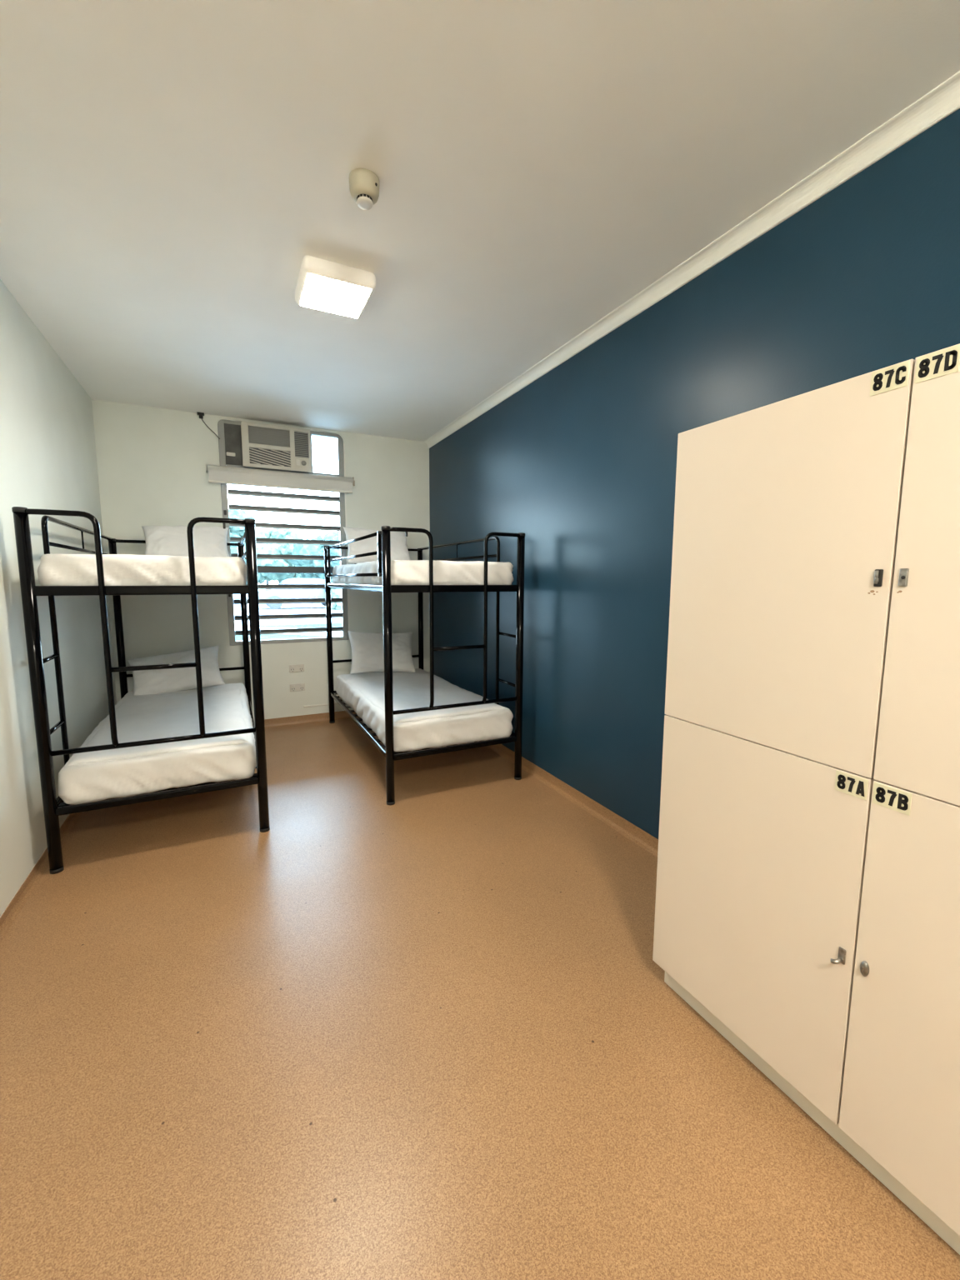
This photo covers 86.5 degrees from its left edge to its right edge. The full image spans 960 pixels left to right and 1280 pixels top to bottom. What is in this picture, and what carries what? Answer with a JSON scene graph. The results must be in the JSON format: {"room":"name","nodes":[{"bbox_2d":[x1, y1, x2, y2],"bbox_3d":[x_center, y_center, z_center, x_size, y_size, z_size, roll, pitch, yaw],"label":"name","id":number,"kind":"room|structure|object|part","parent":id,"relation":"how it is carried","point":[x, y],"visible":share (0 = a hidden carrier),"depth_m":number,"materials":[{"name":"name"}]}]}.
{"room":"dormitory","nodes":[
{"label":"dormitory","id":0,"kind":"room"},
{"bbox_2d":[0,279,116,917],"bbox_3d":[-1.591,-0.124,1.064,0.150,2.770,6.826,-3,8,-26],"label":"wall","id":1,"kind":"structure","parent":0,"point":[48,456],"depth_m":2.67,"materials":[{"name":"white paint"}]},
{"bbox_2d":[0,812,81,943],"bbox_3d":[-1.515,1.224,1.266,0.030,0.045,6.826,-3,8,-26],"label":"baseboard","id":2,"kind":"structure","parent":1,"relation":"attached to","point":[7,919],"depth_m":2.29,"materials":[{"name":"plastic"}]},
{"bbox_2d":[91,399,429,719],"bbox_3d":[-1.812,-0.577,4.820,3.091,2.770,0.160,-3,8,-26],"label":"wall","id":3,"kind":"structure","parent":0,"point":[152,462],"depth_m":4.43,"materials":[{"name":"white paint"}]},
{"bbox_2d":[196,411,219,439],"bbox_3d":[-2.297,-1.813,4.319,0.163,0.196,0.036,-3,8,-26],"label":"power cable","id":4,"kind":"object","parent":3,"relation":"attached to","point":[201,414],"visible":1,"depth_m":4.28,"materials":[{"name":"grey plastic"}]},
{"bbox_2d":[217,420,349,645],"bbox_3d":[-1.782,-0.944,4.736,1.072,1.969,0.087,-3,8,-26],"label":"window","id":5,"kind":"structure","parent":3,"relation":"in","point":[229,432],"depth_m":4.75,"materials":[{"name":"silver metal"}]},
{"bbox_2d":[240,420,311,473],"bbox_3d":[-1.870,-1.717,4.661,0.564,0.372,0.424,-3,8,-26],"label":"air conditioner","id":6,"kind":"object","parent":5,"relation":"attached to","point":[266,447],"visible":0.98,"depth_m":4.49,"materials":[{"name":"grey plastic"}]},
{"bbox_2d":[248,425,289,447],"bbox_3d":[-1.844,-1.778,4.467,0.340,0.148,0.019,-3,8,-26],"label":"grille","id":7,"kind":"object","parent":6,"relation":"attached to","point":[258,436],"depth_m":4.46,"materials":[{"name":"grey plastic"}]},
{"bbox_2d":[294,431,309,458],"bbox_3d":[-1.606,-1.753,4.587,0.119,0.222,0.021,-3,8,-26],"label":"grille","id":8,"kind":"object","parent":6,"relation":"attached to","point":[301,438],"depth_m":4.58,"materials":[{"name":"grey plastic"}]},
{"bbox_2d":[205,464,354,493],"bbox_3d":[-1.762,-1.442,4.602,1.251,0.149,0.085,-3,8,-26],"label":"roller blind","id":9,"kind":"object","parent":5,"relation":"attached to","point":[217,474],"visible":1,"depth_m":4.55,"materials":[{"name":"white fabric"}]},
{"bbox_3d":[-1.782,-1.333,4.682,0.960,0.028,0.016,-3,8,-26],"label":"blade rail","id":10,"kind":"part","parent":5,"relation":"part of","materials":[{"name":"grey"}]},
{"bbox_3d":[-1.783,-1.204,4.697,0.960,0.028,0.016,-3,8,-26],"label":"blade rail","id":11,"kind":"part","parent":5,"relation":"part of","materials":[{"name":"grey"}]},
{"bbox_3d":[-1.783,-1.059,4.715,0.960,0.028,0.016,-3,8,-26],"label":"blade rail","id":12,"kind":"part","parent":5,"relation":"part of","materials":[{"name":"grey"}]},
{"bbox_3d":[-1.784,-0.924,4.731,0.960,0.028,0.016,-3,8,-26],"label":"blade rail","id":13,"kind":"part","parent":5,"relation":"part of","materials":[{"name":"grey"}]},
{"bbox_3d":[-1.784,-0.780,4.748,0.960,0.028,0.016,-3,8,-26],"label":"blade rail","id":14,"kind":"part","parent":5,"relation":"part of","materials":[{"name":"grey"}]},
{"bbox_3d":[-1.786,-0.376,4.797,0.960,0.028,0.016,-3,8,-26],"label":"blade rail","id":15,"kind":"part","parent":5,"relation":"part of","materials":[{"name":"grey"}]},
{"bbox_3d":[-1.787,-0.230,4.815,0.960,0.028,0.016,-3,8,-26],"label":"blade rail","id":16,"kind":"part","parent":5,"relation":"part of","materials":[{"name":"grey"}]},
{"bbox_3d":[-1.787,-0.095,4.831,0.960,0.028,0.016,-3,8,-26],"label":"blade rail","id":17,"kind":"part","parent":5,"relation":"part of","materials":[{"name":"grey"}]},
{"bbox_3d":[-1.786,-0.508,4.781,0.960,0.028,0.016,-3,8,-26],"label":"blade rail","id":18,"kind":"part","parent":5,"relation":"part of","materials":[{"name":"grey"}]},
{"bbox_2d":[289,664,304,672],"bbox_3d":[-1.745,0.270,4.859,0.138,0.072,0.015,-3,8,-26],"label":"power outlet","id":19,"kind":"object","parent":3,"relation":"attached to","point":[297,667],"visible":1,"depth_m":4.86,"materials":[{"name":"white plastic"}]},
{"bbox_2d":[290,683,304,691],"bbox_3d":[-1.746,0.455,4.881,0.138,0.072,0.015,-3,8,-26],"label":"power outlet","id":20,"kind":"object","parent":3,"relation":"attached to","point":[299,687],"visible":1,"depth_m":4.88,"materials":[{"name":"white plastic"}]},
{"bbox_2d":[264,710,359,728],"bbox_3d":[-1.776,0.771,4.896,2.791,0.075,0.030,-3,8,-26],"label":"baseboard","id":21,"kind":"structure","parent":3,"relation":"attached to","point":[279,722],"depth_m":4.94,"materials":[{"name":"plastic"}]},
{"bbox_2d":[303,701,344,707],"bbox_3d":[-1.434,0.632,5.059,0.600,0.016,0.012,-3,8,-26],"label":"trim","id":22,"kind":"structure","parent":3,"relation":"attached to","point":[318,705],"depth_m":4.98,"materials":[{"name":"white plastic"}]},
{"bbox_2d":[0,717,959,1279],"bbox_3d":[-0.268,1.230,1.862,3.191,0.100,7.186,-3,8,-26],"label":"floor","id":23,"kind":"structure","parent":0,"point":[437,1032],"depth_m":1.46,"materials":[{"name":"plastic"}]},
{"bbox_2d":[11,506,269,874],"bbox_3d":[-2.046,0.128,3.425,0.972,1.702,2.062,-3,8,-26],"label":"bunk bed","id":24,"kind":"object","parent":23,"relation":"on","point":[54,807],"visible":0.76,"depth_m":2.52,"materials":[{"name":"black metal"}]},
{"bbox_3d":[-2.018,0.261,2.335,0.051,1.675,0.051,-3,8,-26],"label":"post","id":25,"kind":"part","parent":24,"relation":"part of","materials":[{"name":"black metal"}]},
{"bbox_3d":[-2.460,0.703,3.290,0.026,0.034,1.965,-3,8,-26],"label":"rail","id":26,"kind":"part","parent":24,"relation":"part of","materials":[{"name":"black metal"}]},
{"bbox_3d":[-2.898,0.043,4.112,0.051,1.675,0.051,-3,8,-26],"label":"post","id":27,"kind":"part","parent":24,"relation":"part of","materials":[{"name":"black metal"}]},
{"bbox_3d":[-1.605,-0.242,2.478,0.888,0.045,0.032,-3,8,-26],"label":"rail","id":28,"kind":"part","parent":24,"relation":"part of","materials":[{"name":"black metal"}]},
{"bbox_2d":[37,554,247,585],"bbox_3d":[-2.032,-0.436,3.333,0.902,0.180,1.936,-3,8,-26],"label":"mattress","id":29,"kind":"object","parent":24,"relation":"on","point":[53,569],"visible":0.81,"depth_m":2.47,"materials":[{"name":"white fabric"}]},
{"bbox_2d":[141,525,229,557],"bbox_3d":[-2.348,-0.764,4.094,0.626,0.320,0.269,-3,8,-27],"label":"pillow","id":30,"kind":"object","parent":29,"relation":"on","point":[208,542],"visible":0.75,"depth_m":4.03,"materials":[{"name":"white fabric"}]},
{"bbox_3d":[-1.609,0.790,2.603,0.888,0.037,0.028,-3,8,-26],"label":"rail","id":31,"kind":"part","parent":24,"relation":"part of","materials":[{"name":"black metal"}]},
{"bbox_2d":[58,683,256,804],"bbox_3d":[-2.038,0.584,3.456,0.902,0.202,1.936,-3,8,-26],"label":"mattress","id":32,"kind":"object","parent":24,"relation":"on","point":[102,780],"visible":0.48,"depth_m":2.62,"materials":[{"name":"white fabric"}]},
{"bbox_2d":[67,688,248,765],"bbox_3d":[-1.972,0.508,3.314,0.800,0.042,1.500,-3,8,-26],"label":"sheet","id":33,"kind":"object","parent":32,"relation":"on","point":[137,718],"visible":0.88,"depth_m":3.15,"materials":[{"name":"white fabric"}]},
{"bbox_2d":[127,645,224,694],"bbox_3d":[-2.458,0.261,4.141,0.688,0.382,0.256,-3,8,-27],"label":"pillow","id":34,"kind":"object","parent":32,"relation":"on","point":[168,680],"visible":0.81,"depth_m":4.08,"materials":[{"name":"white fabric"}]},
{"bbox_3d":[-2.012,-0.676,4.323,0.023,0.275,0.024,-3,8,-26],"label":"guard plate","id":35,"kind":"part","parent":24,"relation":"part of","materials":[{"name":"black metal"}]},
{"bbox_3d":[-2.075,-0.002,4.514,0.051,1.675,0.051,-3,8,-26],"label":"post","id":36,"kind":"part","parent":24,"relation":"part of","materials":[{"name":"black metal"}]},
{"bbox_3d":[-1.637,0.658,3.692,0.026,0.034,1.965,-3,8,-26],"label":"rail","id":37,"kind":"part","parent":24,"relation":"part of","materials":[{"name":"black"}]},
{"bbox_3d":[-1.195,0.215,2.737,0.051,1.675,0.051,-3,8,-26],"label":"post","id":38,"kind":"part","parent":24,"relation":"part of","materials":[{"name":"black metal"}]},
{"bbox_2d":[323,525,524,804],"bbox_3d":[-0.582,0.044,4.170,0.972,1.702,2.062,-3,8,-26],"label":"bunk bed","id":39,"kind":"object","parent":23,"relation":"on","point":[383,552],"visible":0.8,"depth_m":3.35,"materials":[{"name":"black metal"}]},
{"bbox_3d":[-1.381,-0.715,4.661,0.023,0.275,0.024,-3,8,-26],"label":"guard plate","id":40,"kind":"part","parent":39,"relation":"part of","materials":[{"name":"black"}]},
{"bbox_3d":[-1.434,-0.041,4.857,0.051,1.675,0.051,-3,8,-26],"label":"post","id":41,"kind":"part","parent":39,"relation":"part of","materials":[{"name":"black metal"}]},
{"bbox_3d":[-0.992,-0.411,3.911,0.026,0.040,1.965,-3,8,-26],"label":"rail","id":42,"kind":"part","parent":39,"relation":"part of","materials":[{"name":"black metal"}]},
{"bbox_3d":[-0.996,0.620,4.035,0.026,0.034,1.965,-3,8,-26],"label":"rail","id":43,"kind":"part","parent":39,"relation":"part of","materials":[{"name":"black metal"}]},
{"bbox_3d":[-0.611,-0.525,3.107,0.023,0.275,0.024,-3,8,-26],"label":"guard plate","id":44,"kind":"part","parent":39,"relation":"part of","materials":[{"name":"black"}]},
{"bbox_3d":[-0.554,0.177,3.080,0.051,1.675,0.051,-3,8,-26],"label":"post","id":45,"kind":"part","parent":39,"relation":"part of","materials":[{"name":"black metal"}]},
{"bbox_3d":[-0.611,-0.086,5.260,0.051,1.675,0.051,-3,8,-26],"label":"post","id":46,"kind":"part","parent":39,"relation":"part of","materials":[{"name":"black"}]},
{"bbox_2d":[332,560,513,584],"bbox_3d":[-0.569,-0.522,4.078,0.901,0.183,1.931,-3,8,-26],"label":"mattress","id":47,"kind":"object","parent":39,"relation":"on","point":[402,572],"visible":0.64,"depth_m":3.27,"materials":[{"name":"white fabric"}]},
{"bbox_2d":[342,526,409,563],"bbox_3d":[-0.947,-0.865,4.758,0.624,0.365,0.274,-3,7,-23],"label":"pillow","id":48,"kind":"object","parent":47,"relation":"on","point":[399,551],"visible":0.66,"depth_m":4.67,"materials":[{"name":"white fabric"}]},
{"bbox_2d":[335,668,513,751],"bbox_3d":[-0.574,0.500,4.201,0.905,0.205,1.932,-3,8,-26],"label":"mattress","id":49,"kind":"object","parent":39,"relation":"on","point":[441,732],"visible":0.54,"depth_m":3.42,"materials":[{"name":"white fabric"}]},
{"bbox_2d":[347,630,415,674],"bbox_3d":[-0.937,0.119,4.900,0.664,0.421,0.232,-3,8,-27],"label":"pillow","id":50,"kind":"object","parent":49,"relation":"on","point":[367,656],"visible":0.87,"depth_m":4.81,"materials":[{"name":"white fabric"}]},
{"bbox_2d":[346,672,503,724],"bbox_3d":[-0.507,0.424,4.060,0.800,0.042,1.500,-3,8,-26],"label":"sheet","id":51,"kind":"object","parent":49,"relation":"on","point":[410,691],"visible":0.83,"depth_m":3.90,"materials":[{"name":"white fabric"}]},
{"bbox_3d":[-0.140,-0.325,3.224,0.888,0.045,0.032,-3,8,-26],"label":"rail","id":52,"kind":"part","parent":39,"relation":"part of","materials":[{"name":"black metal"}]},
{"bbox_3d":[-0.144,0.706,3.348,0.888,0.037,0.028,-3,8,-26],"label":"rail","id":53,"kind":"part","parent":39,"relation":"part of","materials":[{"name":"black metal"}]},
{"bbox_3d":[0.270,0.132,3.483,0.051,1.675,0.051,-3,8,-26],"label":"post","id":54,"kind":"part","parent":39,"relation":"part of","materials":[{"name":"black metal"}]},
{"bbox_2d":[652,343,959,1254],"bbox_3d":[1.132,0.333,1.261,0.649,1.838,1.200,-3,8,-26],"label":"tall cabinet","id":55,"kind":"object","parent":23,"relation":"on","point":[807,903],"visible":1,"depth_m":1.21,"materials":[{"name":"beige laminate"}]},
{"bbox_3d":[0.738,0.708,1.450,0.017,0.870,0.598,-3,8,-26],"label":"locker door","id":56,"kind":"part","parent":55,"relation":"part of","materials":[{"name":"beige laminate"}]},
{"bbox_3d":[0.742,-0.162,1.346,0.017,0.878,0.598,-3,8,-26],"label":"locker door","id":57,"kind":"part","parent":55,"relation":"part of","materials":[{"name":"beige laminate"}]},
{"bbox_3d":[0.847,0.331,1.164,0.002,0.048,0.067,-3,8,-26],"label":"number plate","id":58,"kind":"part","parent":55,"relation":"part of","materials":[{"name":"beige"}]},
{"bbox_3d":[0.850,-0.135,1.093,0.007,0.029,0.009,-3,8,-26],"label":"lock plate","id":59,"kind":"part","parent":55,"relation":"part of","materials":[{"name":"metal"}]},
{"bbox_3d":[0.850,-0.543,1.060,0.002,0.049,0.068,-3,8,-26],"label":"number plate","id":60,"kind":"part","parent":55,"relation":"part of","materials":[{"name":"beige plastic"}]},
{"bbox_3d":[0.882,0.339,1.093,0.002,0.048,0.069,-3,8,-26],"label":"number plate","id":61,"kind":"part","parent":55,"relation":"part of","materials":[{"name":"beige"}]},
{"bbox_3d":[1.004,0.774,0.914,0.017,0.870,0.598,-3,8,-26],"label":"locker door","id":62,"kind":"part","parent":55,"relation":"part of","materials":[{"name":"beige laminate"}]},
{"bbox_3d":[1.007,-0.097,0.809,0.017,0.878,0.598,-3,8,-26],"label":"locker door","id":63,"kind":"part","parent":55,"relation":"part of","materials":[{"name":"beige laminate"}]},
{"bbox_3d":[0.886,-0.534,0.988,0.002,0.049,0.069,-3,8,-26],"label":"number plate","id":64,"kind":"part","parent":55,"relation":"part of","materials":[{"name":"beige plastic"}]},
{"bbox_2d":[0,0,959,441],"bbox_3d":[-0.257,-1.619,1.519,3.191,0.100,7.186,-3,8,-26],"label":"ceiling","id":65,"kind":"structure","parent":0,"point":[170,170],"depth_m":1.71,"materials":[{"name":"paint"}]},
{"bbox_2d":[295,255,375,318],"bbox_3d":[-0.680,-1.637,2.382,0.320,0.074,0.330,-3,8,-26],"label":"ceiling light","id":66,"kind":"object","parent":65,"relation":"attached to","point":[322,284],"visible":1,"depth_m":2.31,"materials":[{"name":"white plastic"}]},
{"bbox_2d":[300,273,371,318],"bbox_3d":[-0.680,-1.607,2.386,0.276,0.014,0.286,-3,8,-26],"label":"diffuser","id":67,"kind":"object","parent":66,"relation":"attached to","point":[329,292],"depth_m":2.35,"materials":[{"name":"white plastic"}]},
{"bbox_2d":[349,168,379,209],"bbox_3d":[-0.403,-1.560,1.779,0.104,0.080,0.104,-3,8,-26],"label":"smoke detector","id":68,"kind":"object","parent":65,"relation":"attached to","point":[363,182],"visible":1,"depth_m":1.75,"materials":[{"name":"beige plastic"}]},
{"bbox_2d":[429,108,959,839],"bbox_3d":[1.048,-0.269,2.353,0.150,2.770,6.826,-3,8,-26],"label":"wall","id":69,"kind":"structure","parent":0,"point":[580,461],"depth_m":2.64,"materials":[{"name":"blue paint"}]},
{"bbox_2d":[486,744,658,857],"bbox_3d":[0.962,1.073,2.475,0.030,0.075,6.826,-3,8,-26],"label":"baseboard","id":70,"kind":"structure","parent":69,"relation":"attached to","point":[647,842],"depth_m":3.10,"materials":[{"name":"plastic"}]},
{"bbox_2d":[423,70,959,448],"bbox_3d":[0.961,-1.610,2.146,0.058,0.058,6.826,-3,8,-26],"label":"trim","id":71,"kind":"structure","parent":69,"relation":"attached to","point":[943,100],"depth_m":1.93,"materials":[{"name":"white paint"}]},
{"label":"outside","id":72,"kind":"structure","parent":0,"visible":0},
{"bbox_2d":[233,589,341,625],"bbox_3d":[-12.043,-4.114,46.994,100.000,0.240,84.754,-3,8,-26],"label":"ground","id":73,"kind":"structure","parent":72,"point":[304,608],"depth_m":21.82,"materials":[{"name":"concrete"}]},
{"bbox_2d":[228,509,259,584],"bbox_3d":[-15.645,-4.881,28.774,5.838,5.619,5.158,1,7,9],"label":"tree","id":74,"kind":"object","parent":73,"relation":"on","point":[238,532],"visible":0.05,"depth_m":28.95,"materials":[{"name":"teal plant"}]},
{"bbox_2d":[255,523,303,589],"bbox_3d":[-15.869,-5.813,37.190,5.840,5.460,5.774,5,8,33],"label":"tree","id":75,"kind":"object","parent":73,"relation":"on","point":[262,548],"visible":0.24,"depth_m":36.25,"materials":[{"name":"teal plant"}]},
{"bbox_2d":[235,622,342,640],"bbox_3d":[-3.490,-0.247,13.958,22.000,0.040,5.000,-3,8,-26],"label":"lawn","id":76,"kind":"structure","parent":73,"relation":"on","point":[239,637],"depth_m":12.81,"materials":[{"name":"white"}]},
{"bbox_2d":[235,625,342,635],"bbox_3d":[-5.105,-0.238,13.159,3.400,0.120,0.350,2,7,17],"label":"kerb","id":77,"kind":"object","parent":76,"relation":"on","point":[237,627],"visible":0.21,"depth_m":12.78,"materials":[{"name":"white"}]},
{"bbox_2d":[258,578,332,609],"bbox_3d":[-8.602,-2.264,24.650,4.233,1.450,1.760,-3,8,-26],"label":"car","id":78,"kind":"object","parent":73,"relation":"on","point":[268,593],"visible":0.38,"depth_m":23.74,"materials":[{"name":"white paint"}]},
{"bbox_2d":[288,530,339,582],"bbox_3d":[-8.779,-4.735,32.370,6.422,4.530,4.869,-3,8,-26],"label":"tree","id":79,"kind":"object","parent":73,"relation":"on","point":[299,549],"visible":0.22,"depth_m":30.32,"materials":[{"name":"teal plant"}]},
{"bbox_2d":[330,589,341,609],"bbox_3d":[-6.116,-2.044,23.730,1.818,1.512,1.450,-3,8,-26],"label":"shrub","id":80,"kind":"object","parent":73,"relation":"on","point":[335,593],"visible":0.06,"depth_m":23.24,"materials":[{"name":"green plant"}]}
]}

